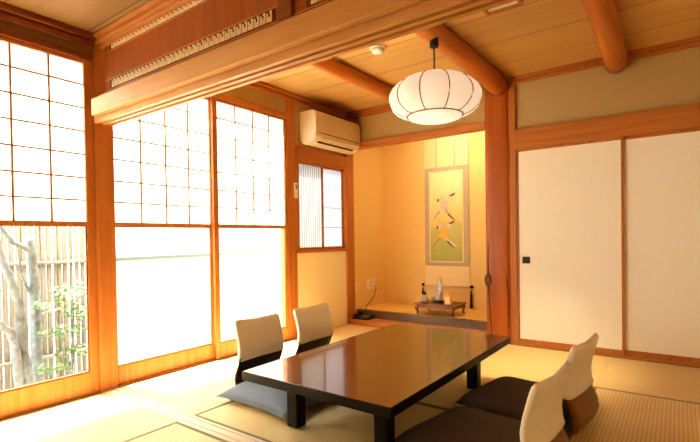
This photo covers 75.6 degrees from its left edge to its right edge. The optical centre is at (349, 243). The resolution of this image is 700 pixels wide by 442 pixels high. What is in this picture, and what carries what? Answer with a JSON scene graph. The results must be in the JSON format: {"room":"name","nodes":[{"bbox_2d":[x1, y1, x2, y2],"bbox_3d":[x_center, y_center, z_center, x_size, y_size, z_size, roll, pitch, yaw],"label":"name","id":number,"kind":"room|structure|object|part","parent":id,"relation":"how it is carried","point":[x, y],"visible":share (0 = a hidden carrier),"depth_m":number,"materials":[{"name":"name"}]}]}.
{"room":"traditional dwelling","nodes":[
{"label":"traditional dwelling","id":0,"kind":"room"},
{"bbox_2d":[0,0,149,32],"bbox_3d":[-0.674,-1.355,0.675,4.300,0.030,2.600,0,1,36],"label":"ceiling","id":1,"kind":"structure","parent":0,"point":[92,16],"depth_m":2.61,"materials":[{"name":"brown wood"}]},
{"bbox_2d":[0,20,384,327],"bbox_3d":[-1.153,-0.237,3.743,0.090,2.600,5.480,0,1,36],"label":"wall","id":2,"kind":"structure","parent":0,"point":[322,276],"depth_m":5.18,"materials":[{"name":"paint"}]},
{"bbox_2d":[0,27,92,61],"bbox_3d":[-2.245,-1.187,2.240,0.116,0.040,1.802,0,1,36],"label":"trim","id":3,"kind":"structure","parent":2,"relation":"attached to","point":[3,32],"depth_m":2.71,"materials":[{"name":"brown wood"}]},
{"bbox_2d":[0,1,94,47],"bbox_3d":[-2.410,-1.288,1.900,0.050,0.085,2.542,0,1,36],"label":"trim","id":4,"kind":"structure","parent":2,"relation":"attached to","point":[9,13],"depth_m":2.69,"materials":[{"name":"brown wood"}]},
{"bbox_2d":[0,35,99,419],"bbox_3d":[-2.229,-0.060,2.256,0.094,2.215,1.802,0,1,36],"label":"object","id":5,"kind":"structure","parent":2,"relation":"in","point":[47,165],"depth_m":2.75,"materials":[{"name":"brown wood"}]},
{"bbox_3d":[-2.214,1.019,2.269,0.094,0.058,1.802,0,1,36],"label":"sill","id":6,"kind":"part","parent":5,"relation":"part of","materials":[{"name":"brown wood"}]},
{"bbox_2d":[92,40,117,391],"bbox_3d":[-1.670,-0.220,3.030,0.112,2.600,0.114,0,1,36],"label":"trim","id":7,"kind":"structure","parent":2,"relation":"attached to","point":[103,150],"depth_m":2.99,"materials":[{"name":"brown wood"}]},
{"bbox_2d":[93,0,190,49],"bbox_3d":[-0.202,-1.339,1.911,3.588,0.098,0.105,0,1,36],"label":"trim","id":8,"kind":"structure","parent":2,"relation":"attached to","point":[151,10],"depth_m":2.65,"materials":[{"name":"brown wood"}]},
{"bbox_2d":[103,388,265,441],"bbox_3d":[-0.170,0.996,1.971,3.548,0.054,0.100,0,1,36],"label":"trim","id":9,"kind":"structure","parent":2,"relation":"attached to","point":[217,430],"depth_m":2.52,"materials":[{"name":"brown wood"}]},
{"bbox_2d":[112,97,289,386],"bbox_3d":[-1.138,-0.095,3.758,0.096,2.215,1.684,0,1,36],"label":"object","id":10,"kind":"structure","parent":2,"relation":"in","point":[213,163],"depth_m":3.68,"materials":[{"name":"brown wood"}]},
{"bbox_3d":[-1.378,-0.116,3.424,0.030,2.157,0.862,0,1,36],"label":"sash frame","id":11,"kind":"part","parent":10,"relation":"part of","materials":[{"name":"brown wood"}]},
{"bbox_3d":[-1.123,0.983,3.772,0.094,0.058,1.684,0,1,36],"label":"sill","id":12,"kind":"part","parent":10,"relation":"part of","materials":[{"name":"brown wood"}]},
{"bbox_3d":[-0.872,-0.132,4.069,0.030,2.157,0.866,0,1,36],"label":"sash frame","id":13,"kind":"part","parent":10,"relation":"part of","materials":[{"name":"brown wood"}]},
{"bbox_2d":[99,0,332,95],"bbox_3d":[-0.182,-0.916,1.935,3.588,0.135,0.060,0,1,36],"label":"trim","id":14,"kind":"structure","parent":2,"relation":"attached to","point":[330,0],"depth_m":2.18,"materials":[{"name":"brown wood"}]},
{"bbox_2d":[104,0,277,91],"bbox_3d":[-0.955,-1.133,2.486,1.595,0.307,0.024,0,1,36],"label":"transom panel","id":15,"kind":"object","parent":14,"relation":"on","point":[195,27],"visible":1,"depth_m":2.44,"materials":[{"name":"brown wood"}]},
{"bbox_2d":[294,0,329,14],"bbox_3d":[0.431,-1.140,1.480,1.660,0.307,0.024,0,1,36],"label":"transom panel","id":16,"kind":"object","parent":14,"relation":"on","point":[299,5],"visible":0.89,"depth_m":1.93,"materials":[{"name":"brown wood"}]},
{"bbox_2d":[210,93,286,117],"bbox_3d":[-1.155,-1.227,3.743,0.116,0.050,1.684,0,1,36],"label":"trim","id":17,"kind":"structure","parent":2,"relation":"attached to","point":[222,96],"depth_m":4.01,"materials":[{"name":"brown wood"}]},
{"bbox_2d":[91,0,426,116],"bbox_3d":[-0.210,-0.878,1.859,3.545,0.108,0.040,0,1,36],"label":"ceiling beam","id":18,"kind":"structure","parent":2,"relation":"attached to","point":[332,17],"depth_m":1.98,"materials":[{"name":"brown wood"}]},
{"bbox_2d":[277,0,294,20],"bbox_3d":[-0.273,-1.136,1.996,0.085,0.307,0.058,0,1,36],"label":"trim","id":19,"kind":"structure","parent":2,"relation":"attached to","point":[285,7],"depth_m":1.97,"materials":[{"name":"brown wood"}]},
{"bbox_2d":[280,99,297,339],"bbox_3d":[-0.611,-0.245,4.488,0.112,2.580,0.122,0,1,36],"label":"trim","id":20,"kind":"structure","parent":2,"relation":"attached to","point":[290,105],"depth_m":4.45,"materials":[{"name":"brown wood"}]},
{"bbox_2d":[245,81,346,118],"bbox_3d":[-0.822,-1.432,4.090,0.050,0.070,2.644,0,1,36],"label":"trim","id":21,"kind":"structure","parent":2,"relation":"attached to","point":[262,86],"depth_m":4.47,"materials":[{"name":"brown wood"}]},
{"bbox_2d":[294,183,297,197],"bbox_3d":[-0.537,-0.526,4.481,0.019,0.150,0.048,0,1,36],"label":"thermostat","id":22,"kind":"object","parent":2,"relation":"attached to","point":[295,184],"visible":1,"depth_m":4.47,"materials":[{"name":"white plastic"}]},
{"bbox_2d":[94,0,516,126],"bbox_3d":[-0.181,-0.820,1.936,3.588,0.057,0.116,0,1,36],"label":"ceiling beam","id":23,"kind":"structure","parent":2,"relation":"attached to","point":[429,13],"depth_m":1.88,"materials":[{"name":"brown wood"}]},
{"bbox_2d":[296,146,346,167],"bbox_3d":[-0.323,-0.916,4.856,0.112,0.125,0.838,0,1,36],"label":"trim","id":24,"kind":"structure","parent":2,"relation":"attached to","point":[303,153],"depth_m":4.78,"materials":[{"name":"brown wood"}]},
{"bbox_2d":[296,158,347,252],"bbox_3d":[-0.320,-0.381,4.866,0.100,0.946,0.838,0,1,36],"label":"window","id":25,"kind":"structure","parent":2,"relation":"in","point":[321,202],"depth_m":4.83,"materials":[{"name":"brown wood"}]},
{"bbox_3d":[-0.413,-0.385,4.700,0.006,0.855,0.368,0,1,36],"label":"glass pane","id":26,"kind":"part","parent":25,"relation":"part of","materials":[{"name":"white glass"}]},
{"bbox_3d":[-0.413,-0.383,4.701,0.024,0.899,0.414,0,1,36],"label":"sash frame","id":27,"kind":"part","parent":25,"relation":"part of","materials":[{"name":"brown wood"}]},
{"bbox_3d":[-0.208,-0.392,5.028,0.006,0.855,0.367,0,1,36],"label":"glass pane","id":28,"kind":"part","parent":25,"relation":"part of","materials":[{"name":"white glass"}]},
{"bbox_3d":[-0.207,-0.390,5.028,0.024,0.899,0.413,0,1,36],"label":"sash frame","id":29,"kind":"part","parent":25,"relation":"part of","materials":[{"name":"brown wood"}]},
{"bbox_2d":[300,109,359,154],"bbox_3d":[-0.197,-1.171,4.798,0.218,0.341,0.765,0,1,36],"label":"air conditioner","id":30,"kind":"object","parent":2,"relation":"attached to","point":[319,129],"visible":1,"depth_m":4.62,"materials":[{"name":"beige plastic"}]},
{"bbox_2d":[345,115,354,323],"bbox_3d":[-0.039,-0.263,5.261,0.130,2.580,0.125,0,1,36],"label":"trim","id":31,"kind":"structure","parent":2,"relation":"attached to","point":[350,253],"depth_m":5.21,"materials":[{"name":"brown wood"}]},
{"bbox_2d":[366,279,369,288],"bbox_3d":[0.226,0.504,5.553,0.010,0.120,0.070,0,1,36],"label":"wall outlet","id":32,"kind":"object","parent":2,"relation":"attached to","point":[368,280],"visible":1,"depth_m":5.55,"materials":[{"name":"white plastic"}]},
{"bbox_2d":[372,278,375,287],"bbox_3d":[0.299,0.502,5.654,0.010,0.120,0.070,0,1,36],"label":"wall outlet","id":33,"kind":"object","parent":2,"relation":"attached to","point":[373,280],"visible":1,"depth_m":5.64,"materials":[{"name":"white plastic"}]},
{"bbox_2d":[350,318,486,333],"bbox_3d":[0.702,0.918,4.800,1.660,0.108,0.165,0,1,36],"label":"trim","id":34,"kind":"structure","parent":2,"relation":"attached to","point":[378,323],"depth_m":4.94,"materials":[{"name":"brown wood"}]},
{"bbox_2d":[352,311,373,319],"bbox_3d":[0.153,0.831,5.194,0.210,0.072,0.150,0,1,32],"label":"telephone","id":35,"kind":"object","parent":34,"relation":"on","point":[359,315],"visible":1,"depth_m":5.17,"materials":[{"name":"black plastic"}]},
{"bbox_2d":[357,309,486,330],"bbox_3d":[0.786,0.874,4.883,1.700,0.192,0.070,0,1,36],"label":"trim","id":36,"kind":"structure","parent":2,"relation":"attached to","point":[387,315],"depth_m":4.80,"materials":[{"name":"paint"}]},
{"bbox_2d":[360,302,486,320],"bbox_3d":[0.976,0.867,5.145,1.700,0.193,0.577,0,1,36],"label":"floor","id":37,"kind":"structure","parent":0,"point":[392,307],"depth_m":5.12,"materials":[{"name":"wood"}]},
{"bbox_2d":[414,300,465,316],"bbox_3d":[0.989,0.711,4.942,0.470,0.121,0.332,0,1,36],"label":"display table","id":38,"kind":"object","parent":37,"relation":"on","point":[429,304],"visible":0.94,"depth_m":4.86,"materials":[{"name":"brown wood"}]},
{"bbox_2d":[421,291,427,301],"bbox_3d":[0.830,0.591,5.030,0.080,0.120,0.079,0,1,36],"label":"lidded jar","id":39,"kind":"object","parent":38,"relation":"on","point":[424,298],"visible":1,"depth_m":5.01,"materials":[{"name":"beige ceramic"}]},
{"bbox_2d":[434,276,443,302],"bbox_3d":[0.986,0.506,4.983,0.117,0.287,0.099,0,1,36],"label":"figurine","id":40,"kind":"object","parent":38,"relation":"on","point":[438,289],"visible":1,"depth_m":4.96,"materials":[{"name":"grey ceramic"}]},
{"bbox_2d":[445,292,451,304],"bbox_3d":[1.045,0.582,4.798,0.066,0.138,0.050,0,1,36],"label":"candle","id":41,"kind":"object","parent":38,"relation":"on","point":[448,297],"visible":1,"depth_m":4.78,"materials":[{"name":"wax"}]},
{"bbox_2d":[383,131,486,310],"bbox_3d":[1.219,-0.293,5.352,2.040,2.600,0.088,0,1,36],"label":"wall","id":42,"kind":"structure","parent":0,"point":[403,164],"depth_m":5.60,"materials":[{"name":"paint"}]},
{"bbox_2d":[422,134,473,308],"bbox_3d":[1.129,-0.324,5.324,0.644,2.135,0.049,0,1,36],"label":"scroll","id":43,"kind":"object","parent":42,"relation":"hanging from","point":[445,158],"visible":0.95,"depth_m":5.33,"materials":[{"name":"paper"}]},
{"bbox_2d":[430,170,462,261],"bbox_3d":[1.135,-0.316,5.340,0.401,1.055,0.002,0,1,36],"label":"painting","id":44,"kind":"object","parent":43,"relation":"attached to","point":[446,186],"depth_m":5.33,"materials":[{"name":"paint"}]},
{"bbox_2d":[261,0,699,111],"bbox_3d":[1.128,-1.498,3.158,4.300,0.030,3.540,0,1,36],"label":"ceiling","id":45,"kind":"structure","parent":0,"point":[535,35],"depth_m":3.36,"materials":[{"name":"brown wood"}]},
{"bbox_2d":[370,43,385,54],"bbox_3d":[0.209,-1.449,3.381,0.116,0.048,0.116,0,1,36],"label":"smoke detector","id":46,"kind":"object","parent":45,"relation":"attached to","point":[377,49],"visible":0.98,"depth_m":3.35,"materials":[{"name":"beige plastic"}]},
{"bbox_2d":[389,37,481,124],"bbox_3d":[0.561,-1.095,2.998,0.615,0.552,0.595,-2,1,-43],"label":"pendant lantern","id":47,"kind":"object","parent":45,"relation":"hanging from","point":[434,96],"visible":0.99,"depth_m":2.80,"materials":[{"name":"white paper"}]},
{"bbox_3d":[0.560,-1.197,2.996,0.010,0.228,0.010,-1,1,24],"label":"cord","id":48,"kind":"part","parent":47,"relation":"part of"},
{"bbox_2d":[408,109,461,124],"bbox_3d":[0.565,-0.832,3.001,0.352,0.026,0.352,-2,1,-43],"label":"diffuser","id":49,"kind":"object","parent":47,"relation":"attached to","point":[420,116],"depth_m":2.92,"materials":[{"name":"paper"}]},
{"bbox_3d":[0.563,-0.974,2.999,0.615,0.252,0.595,-2,1,-43],"label":"lamp shade","id":50,"kind":"part","parent":47,"relation":"part of","materials":[{"name":"paper"}]},
{"bbox_2d":[483,0,523,15],"bbox_3d":[0.904,-1.466,2.740,0.230,0.018,0.230,0,1,36],"label":"ceiling hatch","id":51,"kind":"object","parent":45,"relation":"attached to","point":[517,3],"visible":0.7,"depth_m":2.81,"materials":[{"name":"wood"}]},
{"bbox_3d":[0.904,-1.472,2.740,0.186,0.006,0.186,0,1,36],"label":"vent plate","id":52,"kind":"part","parent":51,"relation":"part of","materials":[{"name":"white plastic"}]},
{"bbox_2d":[349,46,699,141],"bbox_3d":[1.723,-1.298,3.977,4.300,0.570,0.076,0,1,36],"label":"wall","id":53,"kind":"structure","parent":0,"point":[670,79],"depth_m":3.73,"materials":[{"name":"paint"}]},
{"bbox_2d":[310,58,392,100],"bbox_3d":[-0.160,-1.420,3.600,0.137,0.140,2.702,0,1,36],"label":"beam","id":54,"kind":"structure","parent":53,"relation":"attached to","point":[333,67],"depth_m":3.81,"materials":[{"name":"brown wood"}]},
{"bbox_2d":[347,84,481,118],"bbox_3d":[0.610,-1.461,4.700,1.550,0.070,0.047,0,1,36],"label":"trim","id":55,"kind":"structure","parent":53,"relation":"attached to","point":[386,107],"depth_m":4.97,"materials":[{"name":"brown wood"}]},
{"bbox_2d":[358,121,484,149],"bbox_3d":[0.643,-1.107,4.735,1.600,0.070,0.092,0,1,36],"label":"trim","id":56,"kind":"structure","parent":53,"relation":"attached to","point":[480,126],"depth_m":4.61,"materials":[{"name":"brown wood"}]},
{"bbox_2d":[414,24,508,95],"bbox_3d":[0.583,-1.412,3.061,0.180,0.180,2.703,0,1,36],"label":"beam","id":57,"kind":"structure","parent":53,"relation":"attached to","point":[451,46],"depth_m":3.38,"materials":[{"name":"brown wood"}]},
{"bbox_2d":[484,89,510,343],"bbox_3d":[1.405,-0.216,4.236,0.250,2.470,0.198,0,1,36],"label":"pillar","id":58,"kind":"structure","parent":53,"relation":"attached to","point":[497,152],"depth_m":4.16,"materials":[{"name":"brown wood"}]},
{"bbox_2d":[508,77,517,344],"bbox_3d":[1.508,-0.272,4.141,0.060,2.480,0.102,0,1,36],"label":"trim","id":59,"kind":"structure","parent":53,"relation":"attached to","point":[512,87],"depth_m":4.10,"materials":[{"name":"brown wood"}]},
{"bbox_2d":[581,0,628,72],"bbox_3d":[1.342,-1.418,2.510,0.170,0.169,2.702,0,1,36],"label":"beam","id":60,"kind":"structure","parent":53,"relation":"attached to","point":[603,17],"depth_m":2.95,"materials":[{"name":"brown wood"}]},
{"bbox_2d":[513,36,699,83],"bbox_3d":[2.451,-1.476,3.364,2.400,0.060,0.047,0,1,36],"label":"trim","id":61,"kind":"structure","parent":53,"relation":"attached to","point":[692,42],"depth_m":3.66,"materials":[{"name":"brown wood"}]},
{"bbox_2d":[514,103,699,149],"bbox_3d":[2.478,-0.939,3.397,2.400,0.175,0.102,0,1,36],"label":"trim","id":62,"kind":"structure","parent":53,"relation":"attached to","point":[681,117],"depth_m":3.61,"materials":[{"name":"brown wood"}]},
{"bbox_3d":[0.208,1.073,1.872,4.500,0.108,5.480,0,1,36],"label":"floor","id":63,"kind":"structure","parent":0,"visible":0},
{"bbox_2d":[0,392,177,441],"bbox_3d":[-1.798,1.019,2.009,0.868,0.051,1.747,0,1,36],"label":"mat","id":64,"kind":"object","parent":63,"relation":"on","point":[98,417],"visible":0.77,"depth_m":2.47,"materials":[{"name":"beige wicker"}]},
{"bbox_2d":[128,422,228,441],"bbox_3d":[-0.476,1.005,1.590,1.764,0.051,0.873,0,1,36],"label":"mat","id":65,"kind":"object","parent":63,"relation":"on","point":[178,432],"visible":1,"depth_m":2.29,"materials":[{"name":"beige wicker"}]},
{"bbox_2d":[118,339,297,415],"bbox_3d":[-0.711,0.984,3.508,0.868,0.051,1.747,0,1,36],"label":"mat","id":66,"kind":"object","parent":63,"relation":"on","point":[194,390],"visible":0.44,"depth_m":3.07,"materials":[{"name":"beige wicker"}]},
{"bbox_2d":[196,401,447,441],"bbox_3d":[0.098,0.987,2.380,1.764,0.051,0.873,0,1,36],"label":"mat","id":67,"kind":"object","parent":63,"relation":"on","point":[325,421],"visible":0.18,"depth_m":2.44,"materials":[{"name":"beige wicker"}]},
{"bbox_2d":[216,381,321,419],"bbox_3d":[-0.392,0.888,2.815,0.615,0.094,0.615,0,1,38],"label":"floor cushion","id":68,"kind":"object","parent":67,"relation":"on","point":[272,400],"visible":0.35,"depth_m":2.61,"materials":[{"name":"fabric"}]},
{"bbox_2d":[233,313,283,384],"bbox_3d":[-0.455,0.724,2.913,0.465,0.473,0.410,0,1,36],"label":"chair","id":69,"kind":"object","parent":68,"relation":"on","point":[260,341],"visible":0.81,"depth_m":2.99,"materials":[{"name":"beige wood"}]},
{"bbox_2d":[242,323,509,441],"bbox_3d":[0.260,0.796,2.664,0.890,0.315,1.530,0,1,36],"label":"table","id":70,"kind":"object","parent":67,"relation":"on","point":[382,372],"visible":0.95,"depth_m":2.35,"materials":[{"name":"brown paint"}]},
{"bbox_3d":[-0.285,0.830,2.389,0.072,0.269,0.072,0,1,36],"label":"leg","id":71,"kind":"part","parent":70,"relation":"part of","materials":[{"name":"black paint"}]},
{"bbox_3d":[0.158,0.828,2.062,0.072,0.269,0.072,0,1,36],"label":"leg","id":72,"kind":"part","parent":70,"relation":"part of","materials":[{"name":"black paint"}]},
{"bbox_3d":[0.805,0.807,2.939,0.072,0.269,0.072,0,1,36],"label":"leg","id":73,"kind":"part","parent":70,"relation":"part of","materials":[{"name":"black paint"}]},
{"bbox_2d":[395,406,520,441],"bbox_3d":[0.593,0.888,2.088,0.591,0.085,0.591,0,1,45],"label":"floor cushion","id":74,"kind":"object","parent":67,"relation":"on","point":[459,423],"visible":0.87,"depth_m":2.08,"materials":[{"name":"brown fabric"}]},
{"bbox_2d":[520,360,571,441],"bbox_3d":[0.626,0.721,1.862,0.465,0.473,0.410,0,1,42],"label":"chair","id":75,"kind":"object","parent":74,"relation":"on","point":[542,420],"visible":1,"depth_m":1.66,"materials":[{"name":"beige fabric"}]},
{"bbox_3d":[0.768,0.726,1.735,0.076,0.425,0.384,0,1,42],"label":"backrest","id":76,"kind":"part","parent":75,"relation":"part of","materials":[{"name":"brown wood"}]},
{"bbox_2d":[295,324,377,343],"bbox_3d":[0.067,0.959,4.579,0.868,0.051,0.899,0,1,36],"label":"mat","id":77,"kind":"object","parent":63,"relation":"on","point":[342,332],"visible":0.22,"depth_m":4.78,"materials":[{"name":"beige wicker"}]},
{"bbox_2d":[293,303,332,353],"bbox_3d":[-0.130,0.713,3.362,0.465,0.473,0.410,0,1,36],"label":"chair","id":78,"kind":"object","parent":77,"relation":"on","point":[314,325],"visible":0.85,"depth_m":3.44,"materials":[{"name":"beige fabric"}]},
{"bbox_2d":[417,369,544,408],"bbox_3d":[0.611,0.970,3.087,1.764,0.051,0.875,0,1,36],"label":"mat","id":79,"kind":"object","parent":63,"relation":"on","point":[446,396],"visible":0.07,"depth_m":2.92,"materials":[{"name":"beige wicker"}]},
{"bbox_2d":[456,376,570,421],"bbox_3d":[0.999,0.876,2.597,0.561,0.085,0.561,0,1,45],"label":"floor cushion","id":80,"kind":"object","parent":79,"relation":"on","point":[506,396],"visible":0.59,"depth_m":2.52,"materials":[{"name":"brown fabric"}]},
{"bbox_2d":[496,332,598,437],"bbox_3d":[1.028,0.709,2.390,0.465,0.473,0.410,0,1,43],"label":"chair","id":81,"kind":"object","parent":80,"relation":"on","point":[580,398],"visible":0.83,"depth_m":2.19,"materials":[{"name":"beige fabric"}]},
{"bbox_3d":[1.008,0.928,2.414,0.402,0.034,0.410,0,1,43],"label":"seat","id":82,"kind":"part","parent":81,"relation":"part of","materials":[{"name":"fabric"}]},
{"bbox_3d":[1.167,0.714,2.261,0.076,0.425,0.384,0,1,43],"label":"backrest","id":83,"kind":"part","parent":81,"relation":"part of","materials":[{"name":"brown wood"}]},
{"bbox_2d":[481,344,610,386],"bbox_3d":[1.132,0.953,3.806,1.764,0.051,0.900,0,1,36],"label":"mat","id":84,"kind":"object","parent":63,"relation":"on","point":[535,362],"visible":0.2,"depth_m":3.53,"materials":[{"name":"beige wicker"}]},
{"bbox_2d":[516,343,699,366],"bbox_3d":[2.507,0.932,3.423,2.400,0.062,0.097,0,1,36],"label":"trim","id":85,"kind":"structure","parent":63,"relation":"on","point":[531,345],"depth_m":3.57,"materials":[{"name":"brown wood"}]},
{"bbox_2d":[516,137,624,355],"bbox_3d":[1.862,0.027,3.862,0.833,1.756,0.024,0,1,36],"label":"door","id":86,"kind":"structure","parent":85,"relation":"on","point":[571,276],"depth_m":3.84,"materials":[{"name":"white paper"}]},
{"bbox_3d":[1.585,0.150,4.056,0.066,0.060,0.005,0,1,36],"label":"finger pull","id":87,"kind":"part","parent":86,"relation":"part of","materials":[{"name":"black plastic"}]},
{"bbox_2d":[624,128,699,363],"bbox_3d":[2.562,0.023,3.387,0.900,1.756,0.024,0,1,36],"label":"door","id":88,"kind":"structure","parent":85,"relation":"on","point":[662,170],"depth_m":3.48,"materials":[{"name":"white paper"}]},
{"bbox_2d":[569,387,699,441],"bbox_3d":[1.427,0.972,1.956,0.885,0.051,1.747,0,1,36],"label":"mat","id":89,"kind":"object","parent":63,"relation":"on","point":[620,416],"visible":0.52,"depth_m":2.38,"materials":[{"name":"beige wicker"}]},
{"bbox_2d":[595,356,699,404],"bbox_3d":[2.512,0.946,2.804,1.644,0.051,0.900,0,1,36],"label":"mat","id":90,"kind":"object","parent":63,"relation":"on","point":[675,382],"visible":0.74,"depth_m":3.06,"materials":[{"name":"beige wicker"}]},
{"label":"outside","id":91,"kind":"structure","parent":0,"visible":0},
{"bbox_2d":[2,309,87,380],"bbox_3d":[-3.786,1.283,5.220,5.900,0.100,11.000,0,1,36],"label":"ground","id":92,"kind":"structure","parent":91,"point":[69,309],"depth_m":5.73,"materials":[{"name":"white"}]},
{"bbox_2d":[0,226,44,387],"bbox_3d":[-2.382,0.487,3.172,0.175,1.509,0.511,-1,1,21],"label":"tree","id":93,"kind":"object","parent":92,"relation":"on","point":[24,372],"visible":0.87,"depth_m":3.21,"materials":[{"name":"grey plant"}]},
{"bbox_2d":[0,226,86,390],"bbox_3d":[-3.215,0.264,2.929,0.083,1.980,3.237,0,1,36],"label":"bamboo fence","id":94,"kind":"object","parent":92,"relation":"on","point":[58,252],"visible":0.22,"depth_m":3.84,"materials":[{"name":"beige wood"}]},
{"bbox_3d":[-3.180,0.973,2.932,0.036,0.036,3.220,0,1,36],"label":"cross rail","id":95,"kind":"part","parent":94,"relation":"part of","materials":[{"name":"brown wood"}]},
{"bbox_3d":[-3.192,0.183,2.921,0.036,0.036,3.220,0,1,36],"label":"cross rail","id":96,"kind":"part","parent":94,"relation":"part of","materials":[{"name":"brown wood"}]},
{"bbox_2d":[30,280,86,377],"bbox_3d":[-2.109,0.757,3.365,0.313,0.953,0.486,0,1,36],"label":"sapling","id":97,"kind":"object","parent":92,"relation":"on","point":[43,305],"visible":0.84,"depth_m":3.35,"materials":[{"name":"green plant"}]},
{"bbox_3d":[-2.104,0.792,3.370,0.015,0.882,0.204,0,1,36],"label":"stem","id":98,"kind":"part","parent":97,"relation":"part of","materials":[{"name":"green plant"}]},
{"bbox_2d":[115,227,281,364],"bbox_3d":[-1.121,0.110,5.878,0.110,2.150,3.960,0,1,36],"label":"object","id":99,"kind":"structure","parent":92,"relation":"on","point":[163,274],"depth_m":4.90,"materials":[{"name":"white glass"}]},
{"bbox_3d":[-1.089,0.115,5.855,0.030,0.030,3.960,0,1,36],"label":"wall rail","id":100,"kind":"part","parent":99,"relation":"part of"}
]}

